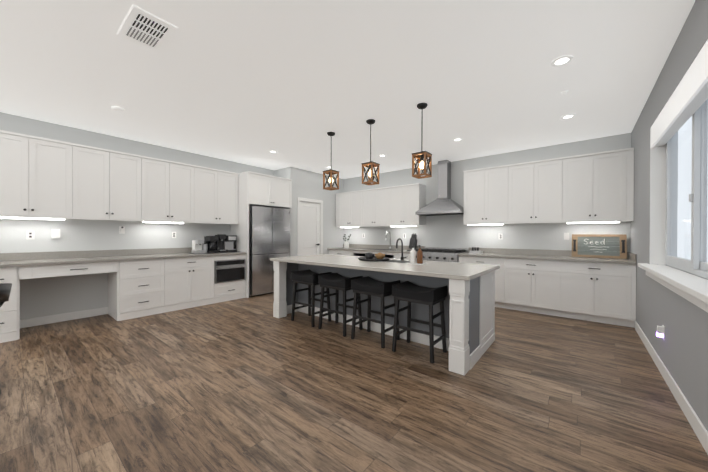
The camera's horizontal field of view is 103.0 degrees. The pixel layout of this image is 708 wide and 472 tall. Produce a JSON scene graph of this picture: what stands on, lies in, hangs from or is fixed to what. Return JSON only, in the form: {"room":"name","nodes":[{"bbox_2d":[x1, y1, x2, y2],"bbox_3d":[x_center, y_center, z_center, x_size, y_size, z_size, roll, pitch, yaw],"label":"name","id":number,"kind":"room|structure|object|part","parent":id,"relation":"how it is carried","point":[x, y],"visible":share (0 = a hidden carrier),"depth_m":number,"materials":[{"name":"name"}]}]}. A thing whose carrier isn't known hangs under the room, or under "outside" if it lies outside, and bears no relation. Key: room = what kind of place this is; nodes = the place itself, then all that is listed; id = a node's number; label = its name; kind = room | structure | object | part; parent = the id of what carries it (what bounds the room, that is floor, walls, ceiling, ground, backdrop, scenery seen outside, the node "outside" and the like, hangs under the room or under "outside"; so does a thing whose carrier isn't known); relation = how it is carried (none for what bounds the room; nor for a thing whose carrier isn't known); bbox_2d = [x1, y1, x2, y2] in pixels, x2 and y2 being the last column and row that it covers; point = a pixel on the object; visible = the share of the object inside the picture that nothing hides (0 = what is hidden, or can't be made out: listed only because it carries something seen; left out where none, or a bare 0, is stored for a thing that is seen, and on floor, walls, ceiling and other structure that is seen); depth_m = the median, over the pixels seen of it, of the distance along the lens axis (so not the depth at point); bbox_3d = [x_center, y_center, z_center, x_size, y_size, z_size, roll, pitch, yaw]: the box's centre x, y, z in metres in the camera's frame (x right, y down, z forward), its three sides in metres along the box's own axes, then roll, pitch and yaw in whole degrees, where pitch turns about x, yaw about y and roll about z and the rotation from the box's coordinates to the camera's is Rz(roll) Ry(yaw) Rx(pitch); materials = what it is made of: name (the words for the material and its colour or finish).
{"room":"kitchen","nodes":[
{"label":"kitchen","id":0,"kind":"room"},
{"bbox_2d":[20,261,119,278],"bbox_3d":[-3.786,0.429,3.763,0.450,0.150,0.890,0,0,39],"label":"drawer","id":1,"kind":"object","parent":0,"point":[26,272],"depth_m":3.59,"materials":[{"name":"white wood"}]},
{"bbox_2d":[0,0,694,178],"bbox_3d":[-1.032,-1.604,2.779,6.654,0.120,9.030,0,0,39],"label":"ceiling","id":2,"kind":"structure","parent":0,"point":[292,83],"depth_m":2.68,"materials":[{"name":"white paint"}]},
{"bbox_2d":[111,106,123,111],"bbox_3d":[-2.866,-1.534,3.417,0.120,0.033,0.120,0,0,39],"label":"recessed light","id":3,"kind":"object","parent":2,"relation":"attached to","point":[117,109],"visible":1,"depth_m":3.38,"materials":[{"name":"white plastic"}]},
{"bbox_2d":[117,5,177,51],"bbox_3d":[-1.557,-1.538,2.116,0.442,0.008,0.272,0,0,39],"label":"ceiling vent","id":4,"kind":"object","parent":2,"relation":"in","point":[142,27],"visible":1,"depth_m":2.09,"materials":[{"name":"white metal"}]},
{"bbox_2d":[323,132,338,190],"bbox_3d":[-0.345,-1.124,4.236,0.178,0.844,0.178,0,0,39],"label":"pendant light","id":5,"kind":"object","parent":2,"relation":"hanging from","point":[330,172],"visible":1,"depth_m":4.21,"materials":[{"name":"brown wood"}]},
{"bbox_2d":[361,119,379,184],"bbox_3d":[0.224,-1.121,3.777,0.178,0.844,0.178,0,0,39],"label":"pendant light","id":6,"kind":"object","parent":2,"relation":"hanging from","point":[370,165],"visible":1,"depth_m":3.76,"materials":[{"name":"brown wood"}]},
{"bbox_2d":[412,103,431,178],"bbox_3d":[0.800,-1.117,3.312,0.178,0.844,0.178,0,0,39],"label":"pendant light","id":7,"kind":"object","parent":2,"relation":"hanging from","point":[421,156],"visible":1,"depth_m":3.29,"materials":[{"name":"brown wood"}]},
{"bbox_2d":[551,55,572,66],"bbox_3d":[1.819,-1.530,2.464,0.158,0.007,0.158,0,0,30],"label":"recessed light","id":8,"kind":"object","parent":2,"relation":"in","point":[561,60],"depth_m":2.46,"materials":[{"name":"white plastic"}]},
{"bbox_2d":[560,114,575,118],"bbox_3d":[2.748,-1.531,3.616,0.158,0.007,0.158,0,0,30],"label":"recessed light","id":9,"kind":"object","parent":2,"relation":"in","point":[568,116],"depth_m":3.61,"materials":[{"name":"white plastic"}]},
{"bbox_2d":[0,293,707,471],"bbox_3d":[-0.457,1.280,2.319,8.154,0.120,9.030,0,0,39],"label":"floor","id":10,"kind":"structure","parent":0,"point":[251,384],"depth_m":2.10,"materials":[{"name":"brown wood"}]},
{"bbox_2d":[0,283,11,393],"bbox_3d":[-2.886,0.779,1.996,0.554,0.873,0.592,0,0,39],"label":"bar chair","id":11,"kind":"object","parent":10,"relation":"on","point":[5,289],"visible":1,"depth_m":2.15,"materials":[{"name":"black leather"}]},
{"bbox_2d":[0,267,19,342],"bbox_3d":[-4.240,0.780,3.322,0.598,0.850,0.367,0,0,39],"label":"base cabinet","id":12,"kind":"object","parent":10,"relation":"on","point":[10,310],"depth_m":3.23,"materials":[{"name":"white wood"}]},
{"bbox_2d":[0,247,245,267],"bbox_3d":[-3.512,0.285,4.196,0.628,0.136,3.759,0,0,39],"label":"countertop","id":13,"kind":"structure","parent":12,"relation":"on","point":[38,258],"depth_m":4.04,"materials":[{"name":"stone"}]},
{"bbox_2d":[191,234,236,253],"bbox_3d":[-2.629,0.141,5.354,0.390,0.345,0.830,0,0,39],"label":"coffee station","id":14,"kind":"object","parent":13,"relation":"on","point":[221,243],"visible":1,"depth_m":5.29,"materials":[{"name":"black plastic"}]},
{"bbox_2d":[108,258,171,320],"bbox_3d":[-3.367,0.778,4.404,0.598,0.850,0.634,0,0,39],"label":"base cabinet","id":15,"kind":"object","parent":10,"relation":"on","point":[139,288],"depth_m":4.20,"materials":[{"name":"white wood"}]},
{"bbox_2d":[172,256,215,310],"bbox_3d":[-2.963,0.778,4.905,0.598,0.850,0.770,0,0,39],"label":"base cabinet","id":16,"kind":"object","parent":10,"relation":"on","point":[193,285],"depth_m":4.74,"materials":[{"name":"white wood"}]},
{"bbox_2d":[214,254,245,301],"bbox_3d":[-2.527,0.777,5.396,0.659,0.850,0.659,0,0,39],"label":"base cabinet","id":17,"kind":"object","parent":10,"relation":"on","point":[229,272],"depth_m":5.23,"materials":[{"name":"white wood"}]},
{"bbox_3d":[-2.284,0.646,5.237,0.082,0.411,0.576,0,0,39],"label":"microwave drawer","id":18,"kind":"part","parent":17,"relation":"part of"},
{"bbox_2d":[230,171,291,297],"bbox_3d":[-1.969,-0.029,6.061,0.684,2.460,1.070,0,0,39],"label":"tall cabinet","id":19,"kind":"object","parent":10,"relation":"on","point":[260,189],"visible":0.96,"depth_m":5.63,"materials":[{"name":"white wood"}]},
{"bbox_2d":[249,206,289,296],"bbox_3d":[-1.963,0.306,6.044,0.704,1.790,0.910,0,0,39],"label":"refrigerator","id":20,"kind":"object","parent":10,"relation":"on","point":[269,232],"visible":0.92,"depth_m":5.70,"materials":[{"name":"silver metal"}]},
{"bbox_2d":[291,269,331,326],"bbox_3d":[-0.611,0.862,4.016,0.460,0.704,0.360,0,0,39],"label":"counter stool","id":21,"kind":"object","parent":10,"relation":"on","point":[309,277],"visible":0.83,"depth_m":3.97,"materials":[{"name":"black wood"}]},
{"bbox_2d":[318,273,362,336],"bbox_3d":[-0.175,0.865,3.664,0.460,0.704,0.360,0,0,39],"label":"counter stool","id":22,"kind":"object","parent":10,"relation":"on","point":[337,282],"visible":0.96,"depth_m":3.63,"materials":[{"name":"black wood"}]},
{"bbox_2d":[329,250,352,255],"bbox_3d":[-0.139,0.777,7.219,0.850,0.850,0.598,0,0,39],"label":"base cabinet","id":23,"kind":"object","parent":10,"relation":"on","point":[333,252],"depth_m":6.98,"materials":[{"name":"white"}]},
{"bbox_2d":[351,276,399,348],"bbox_3d":[0.253,0.867,3.319,0.460,0.704,0.360,0,0,39],"label":"counter stool","id":24,"kind":"object","parent":10,"relation":"on","point":[369,286],"visible":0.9,"depth_m":3.26,"materials":[{"name":"black wood"}]},
{"bbox_2d":[353,251,400,258],"bbox_3d":[0.612,0.782,6.613,1.318,0.850,0.598,0,0,39],"label":"base cabinet","id":25,"kind":"object","parent":10,"relation":"on","point":[363,254],"depth_m":6.35,"materials":[{"name":"white"}]},
{"bbox_2d":[327,244,424,253],"bbox_3d":[0.445,0.287,6.728,2.403,0.136,0.628,0,0,39],"label":"countertop","id":26,"kind":"structure","parent":25,"relation":"on","point":[360,247],"depth_m":6.79,"materials":[{"name":"stone"}]},
{"bbox_2d":[343,234,350,247],"bbox_3d":[-0.187,0.130,7.346,0.239,0.368,0.174,0,0,39],"label":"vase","id":27,"kind":"object","parent":26,"relation":"on","point":[346,244],"visible":1,"depth_m":7.31,"materials":[{"name":"white ceramic"}]},
{"bbox_2d":[369,249,398,250],"bbox_3d":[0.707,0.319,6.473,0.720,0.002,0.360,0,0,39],"label":"sink basin","id":28,"kind":"object","parent":26,"relation":"in","point":[384,249],"visible":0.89,"depth_m":6.60,"materials":[{"name":"silver metal"}]},
{"bbox_2d":[385,230,392,249],"bbox_3d":[0.830,0.094,6.572,0.118,0.451,0.222,0,0,39],"label":"sink faucet","id":29,"kind":"object","parent":26,"relation":"on","point":[390,239],"visible":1,"depth_m":6.63,"materials":[{"name":"silver metal"}]},
{"bbox_2d":[407,233,416,250],"bbox_3d":[1.292,0.132,6.226,0.130,0.380,0.250,0,0,39],"label":"knife block","id":30,"kind":"object","parent":26,"relation":"on","point":[413,240],"visible":0.9,"depth_m":6.22,"materials":[{"name":"black paint"}]},
{"bbox_2d":[273,261,494,375],"bbox_3d":[0.227,0.796,3.771,2.818,0.840,1.109,0,0,39],"label":"kitchen island","id":31,"kind":"object","parent":10,"relation":"on","point":[469,309],"visible":0.52,"depth_m":3.18,"materials":[{"name":"white wood"}]},
{"bbox_2d":[270,254,499,280],"bbox_3d":[0.225,0.356,3.765,2.890,0.039,1.160,0,0,39],"label":"island countertop","id":32,"kind":"structure","parent":31,"relation":"on","point":[457,270],"depth_m":3.23,"materials":[{"name":"stone"}]},
{"bbox_2d":[358,253,389,260],"bbox_3d":[0.276,0.281,3.916,0.440,0.106,0.440,0,0,39],"label":"tray","id":33,"kind":"object","parent":32,"relation":"on","point":[376,257],"visible":1,"depth_m":3.84,"materials":[{"name":"black paint"}]},
{"bbox_2d":[380,260,409,262],"bbox_3d":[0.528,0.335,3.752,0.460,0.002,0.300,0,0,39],"label":"prep sink","id":34,"kind":"object","parent":32,"relation":"in","point":[397,261],"visible":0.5,"depth_m":3.69,"materials":[{"name":"silver metal"}]},
{"bbox_2d":[396,238,405,259],"bbox_3d":[0.653,0.183,3.859,0.105,0.306,0.184,0,0,39],"label":"island faucet","id":35,"kind":"object","parent":32,"relation":"on","point":[401,257],"visible":1,"depth_m":3.91,"materials":[{"name":"black metal"}]},
{"bbox_2d":[397,253,409,258],"bbox_3d":[1.210,0.785,6.131,0.458,0.850,0.598,0,0,39],"label":"base cabinet","id":36,"kind":"object","parent":10,"relation":"on","point":[406,255],"depth_m":5.87,"materials":[{"name":"white wood"}]},
{"bbox_2d":[392,281,446,363],"bbox_3d":[0.689,0.870,2.967,0.460,0.704,0.360,0,0,39],"label":"counter stool","id":37,"kind":"object","parent":10,"relation":"on","point":[408,292],"visible":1,"depth_m":2.92,"materials":[{"name":"black wood"}]},
{"bbox_2d":[416,247,467,262],"bbox_3d":[1.716,0.729,5.657,0.910,0.970,0.693,0,0,39],"label":"gas range","id":38,"kind":"object","parent":10,"relation":"on","point":[442,254],"visible":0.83,"depth_m":5.44,"materials":[{"name":"silver metal"}]},
{"bbox_2d":[459,256,510,308],"bbox_3d":[2.425,0.793,5.150,0.817,0.850,0.598,0,0,39],"label":"base cabinet","id":39,"kind":"object","parent":10,"relation":"on","point":[503,274],"depth_m":4.74,"materials":[{"name":"white wood"}]},
{"bbox_2d":[511,259,566,317],"bbox_3d":[2.993,0.796,4.692,0.878,0.850,0.598,0,0,39],"label":"base cabinet","id":40,"kind":"object","parent":10,"relation":"on","point":[537,286],"depth_m":4.40,"materials":[{"name":"white wood"}]},
{"bbox_2d":[567,261,635,327],"bbox_3d":[3.577,0.799,4.221,0.859,0.850,0.598,0,0,39],"label":"base cabinet","id":41,"kind":"object","parent":10,"relation":"on","point":[598,292],"depth_m":3.93,"materials":[{"name":"white wood"}]},
{"bbox_2d":[458,247,636,264],"bbox_3d":[3.002,0.302,4.665,2.318,0.136,0.628,0,0,39],"label":"countertop","id":42,"kind":"structure","parent":41,"relation":"on","point":[552,255],"depth_m":4.67,"materials":[{"name":"stone"}]},
{"bbox_2d":[469,247,482,253],"bbox_3d":[2.320,0.271,5.351,0.220,0.115,0.100,0,0,39],"label":"caddy","id":43,"kind":"object","parent":42,"relation":"on","point":[473,250],"visible":1,"depth_m":5.32,"materials":[{"name":"silver metal"}]},
{"bbox_2d":[572,234,626,258],"bbox_3d":[3.764,0.155,4.346,0.640,0.360,0.086,0,0,39],"label":"tray","id":44,"kind":"object","parent":42,"relation":"on","point":[582,244],"visible":1,"depth_m":4.33,"materials":[{"name":"brown wood"}]},
{"bbox_2d":[0,0,707,430],"bbox_3d":[-1.037,-0.164,2.784,6.654,2.760,9.030,0,0,39],"label":"wall","id":45,"kind":"structure","parent":0,"point":[682,350],"depth_m":4.18,"materials":[{"name":"grey paint"}]},
{"bbox_2d":[26,231,34,238],"bbox_3d":[-4.285,-0.012,3.729,0.008,0.115,0.072,0,0,39],"label":"wall outlet","id":46,"kind":"object","parent":45,"relation":"attached to","point":[29,234],"depth_m":3.73,"materials":[{"name":"white plastic"}]},
{"bbox_2d":[0,130,79,217],"bbox_3d":[-4.174,-0.753,3.606,0.328,1.004,0.888,0,0,39],"label":"upper cabinet","id":47,"kind":"object","parent":45,"relation":"attached to","point":[41,177],"depth_m":3.57,"materials":[{"name":"white wood"}]},
{"bbox_2d":[0,217,64,219],"bbox_3d":[-4.054,-0.219,3.516,0.017,0.022,0.620,0,0,39],"label":"led strip","id":48,"kind":"object","parent":47,"relation":"attached to","point":[64,219],"depth_m":3.52,"materials":[{"name":"white plastic"}]},
{"bbox_2d":[51,229,59,237],"bbox_3d":[-4.132,-0.032,3.901,0.030,0.130,0.085,0,0,39],"label":"wall outlet","id":49,"kind":"object","parent":45,"relation":"attached to","point":[55,233],"depth_m":3.89,"materials":[{"name":"white plastic"}]},
{"bbox_2d":[20,307,107,327],"bbox_3d":[-4.071,1.148,4.001,0.013,0.110,0.890,0,0,39],"label":"baseboard","id":50,"kind":"structure","parent":45,"relation":"attached to","point":[24,323],"depth_m":3.96,"materials":[{"name":"white wood"}]},
{"bbox_2d":[80,144,147,220],"bbox_3d":[-3.691,-0.754,4.205,0.328,1.004,0.889,0,0,39],"label":"upper cabinet","id":51,"kind":"object","parent":45,"relation":"attached to","point":[113,184],"depth_m":4.13,"materials":[{"name":"white wood"}]},
{"bbox_2d":[119,226,124,233],"bbox_3d":[-3.669,-0.096,4.458,0.050,0.115,0.070,0,0,39],"label":"wall outlet","id":52,"kind":"object","parent":45,"relation":"attached to","point":[121,228],"depth_m":4.45,"materials":[{"name":"white plastic"}]},
{"bbox_2d":[143,158,199,223],"bbox_3d":[-3.208,-0.733,4.804,0.328,1.046,0.889,0,0,39],"label":"upper cabinet","id":53,"kind":"object","parent":45,"relation":"attached to","point":[173,187],"depth_m":4.74,"materials":[{"name":"white wood"}]},
{"bbox_3d":[-3.138,-0.221,4.652,0.017,0.022,0.580,0,0,39],"label":"under-cabinet led strip","id":54,"kind":"part","parent":53,"relation":"part of","materials":[{"name":"white plastic"}]},
{"bbox_2d":[200,166,238,223],"bbox_3d":[-2.724,-0.755,5.404,0.328,1.004,0.889,0,0,39],"label":"upper cabinet","id":55,"kind":"object","parent":45,"relation":"attached to","point":[218,188],"depth_m":5.34,"materials":[{"name":"white wood"}]},
{"bbox_2d":[297,197,322,255],"bbox_3d":[-1.092,0.154,6.822,0.181,2.093,0.821,0,0,39],"label":"pantry door","id":56,"kind":"structure","parent":45,"relation":"in","point":[309,226],"depth_m":6.80,"materials":[{"name":"white wood"}]},
{"bbox_2d":[339,191,362,226],"bbox_3d":[0.009,-0.689,7.270,0.824,0.872,0.328,0,0,39],"label":"upper cabinet","id":57,"kind":"object","parent":45,"relation":"attached to","point":[350,203],"depth_m":7.13,"materials":[{"name":"white wood"}]},
{"bbox_2d":[363,187,390,226],"bbox_3d":[0.582,-0.686,6.809,0.885,0.872,0.328,0,0,39],"label":"upper cabinet","id":58,"kind":"object","parent":45,"relation":"attached to","point":[377,201],"depth_m":6.63,"materials":[{"name":"white wood"}]},
{"bbox_2d":[391,183,425,225],"bbox_3d":[1.156,-0.682,6.346,0.830,0.872,0.328,0,0,39],"label":"upper cabinet","id":59,"kind":"object","parent":45,"relation":"attached to","point":[400,205],"depth_m":6.15,"materials":[{"name":"white wood"}]},
{"bbox_2d":[415,160,463,215],"bbox_3d":[1.783,-0.991,5.727,0.910,1.107,0.500,0,0,39],"label":"range hood","id":60,"kind":"object","parent":45,"relation":"attached to","point":[443,203],"visible":0.85,"depth_m":5.72,"materials":[{"name":"silver metal"}]},
{"bbox_2d":[498,233,502,239],"bbox_3d":[2.745,0.008,5.270,0.072,0.115,0.008,0,0,39],"label":"wall outlet","id":61,"kind":"object","parent":45,"relation":"attached to","point":[500,236],"depth_m":5.27,"materials":[{"name":"white plastic"}]},
{"bbox_2d":[463,147,633,225],"bbox_3d":[3.090,-0.715,4.769,2.320,1.045,0.354,0,0,39],"label":"upper cabinet","id":62,"kind":"object","parent":45,"relation":"attached to","point":[595,187],"depth_m":4.48,"materials":[{"name":"white wood"}]},
{"bbox_3d":[2.394,-0.206,5.152,0.600,0.022,0.017,0,0,39],"label":"back under-cabinet led strip","id":63,"kind":"part","parent":62,"relation":"part of","materials":[{"name":"white plastic"}]},
{"bbox_3d":[3.561,-0.199,4.210,0.600,0.022,0.017,0,0,39],"label":"back under-cabinet led strip","id":64,"kind":"part","parent":62,"relation":"part of","materials":[{"name":"white plastic"}]},
{"bbox_2d":[564,233,568,239],"bbox_3d":[3.512,0.003,4.652,0.072,0.115,0.008,0,0,39],"label":"wall outlet","id":65,"kind":"object","parent":45,"relation":"attached to","point":[566,235],"depth_m":4.65,"materials":[{"name":"white plastic"}]},
{"bbox_2d":[656,325,664,339],"bbox_3d":[2.700,0.846,2.483,0.045,0.115,0.070,0,0,39],"label":"wall outlet","id":66,"kind":"object","parent":45,"relation":"attached to","point":[660,332],"depth_m":2.46,"materials":[{"name":"white plastic"}]},
{"bbox_2d":[635,321,707,454],"bbox_3d":[1.190,1.176,0.592,0.022,0.110,8.009,0,0,39],"label":"baseboard","id":67,"kind":"structure","parent":45,"relation":"attached to","point":[697,425],"depth_m":2.05,"materials":[{"name":"white wood"}]},
{"bbox_2d":[638,263,707,312],"bbox_3d":[1.940,0.367,1.463,0.193,0.125,4.210,0,0,39],"label":"window sill","id":68,"kind":"structure","parent":45,"relation":"attached to","point":[691,288],"depth_m":1.98,"materials":[{"name":"white"}]},
{"bbox_2d":[650,99,707,278],"bbox_3d":[1.997,-0.427,1.410,0.188,1.462,3.998,0,0,39],"label":"window","id":69,"kind":"structure","parent":45,"relation":"in","point":[660,215],"depth_m":2.67,"materials":[{"name":"grey plastic"}]},
{"bbox_2d":[650,40,707,147],"bbox_3d":[1.964,-1.046,1.436,0.099,0.223,3.972,0,0,39],"label":"window blind","id":70,"kind":"object","parent":69,"relation":"attached to","point":[688,98],"visible":1,"depth_m":2.09,"materials":[{"name":"white"}]},
{"label":"outside","id":71,"kind":"structure","parent":0,"visible":0},
{"bbox_2d":[677,116,707,261],"bbox_3d":[3.324,-0.769,2.202,0.020,8.000,20.000,0,0,39],"label":"sky","id":72,"kind":"structure","parent":71,"point":[680,230],"depth_m":4.15,"materials":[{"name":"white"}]}
]}

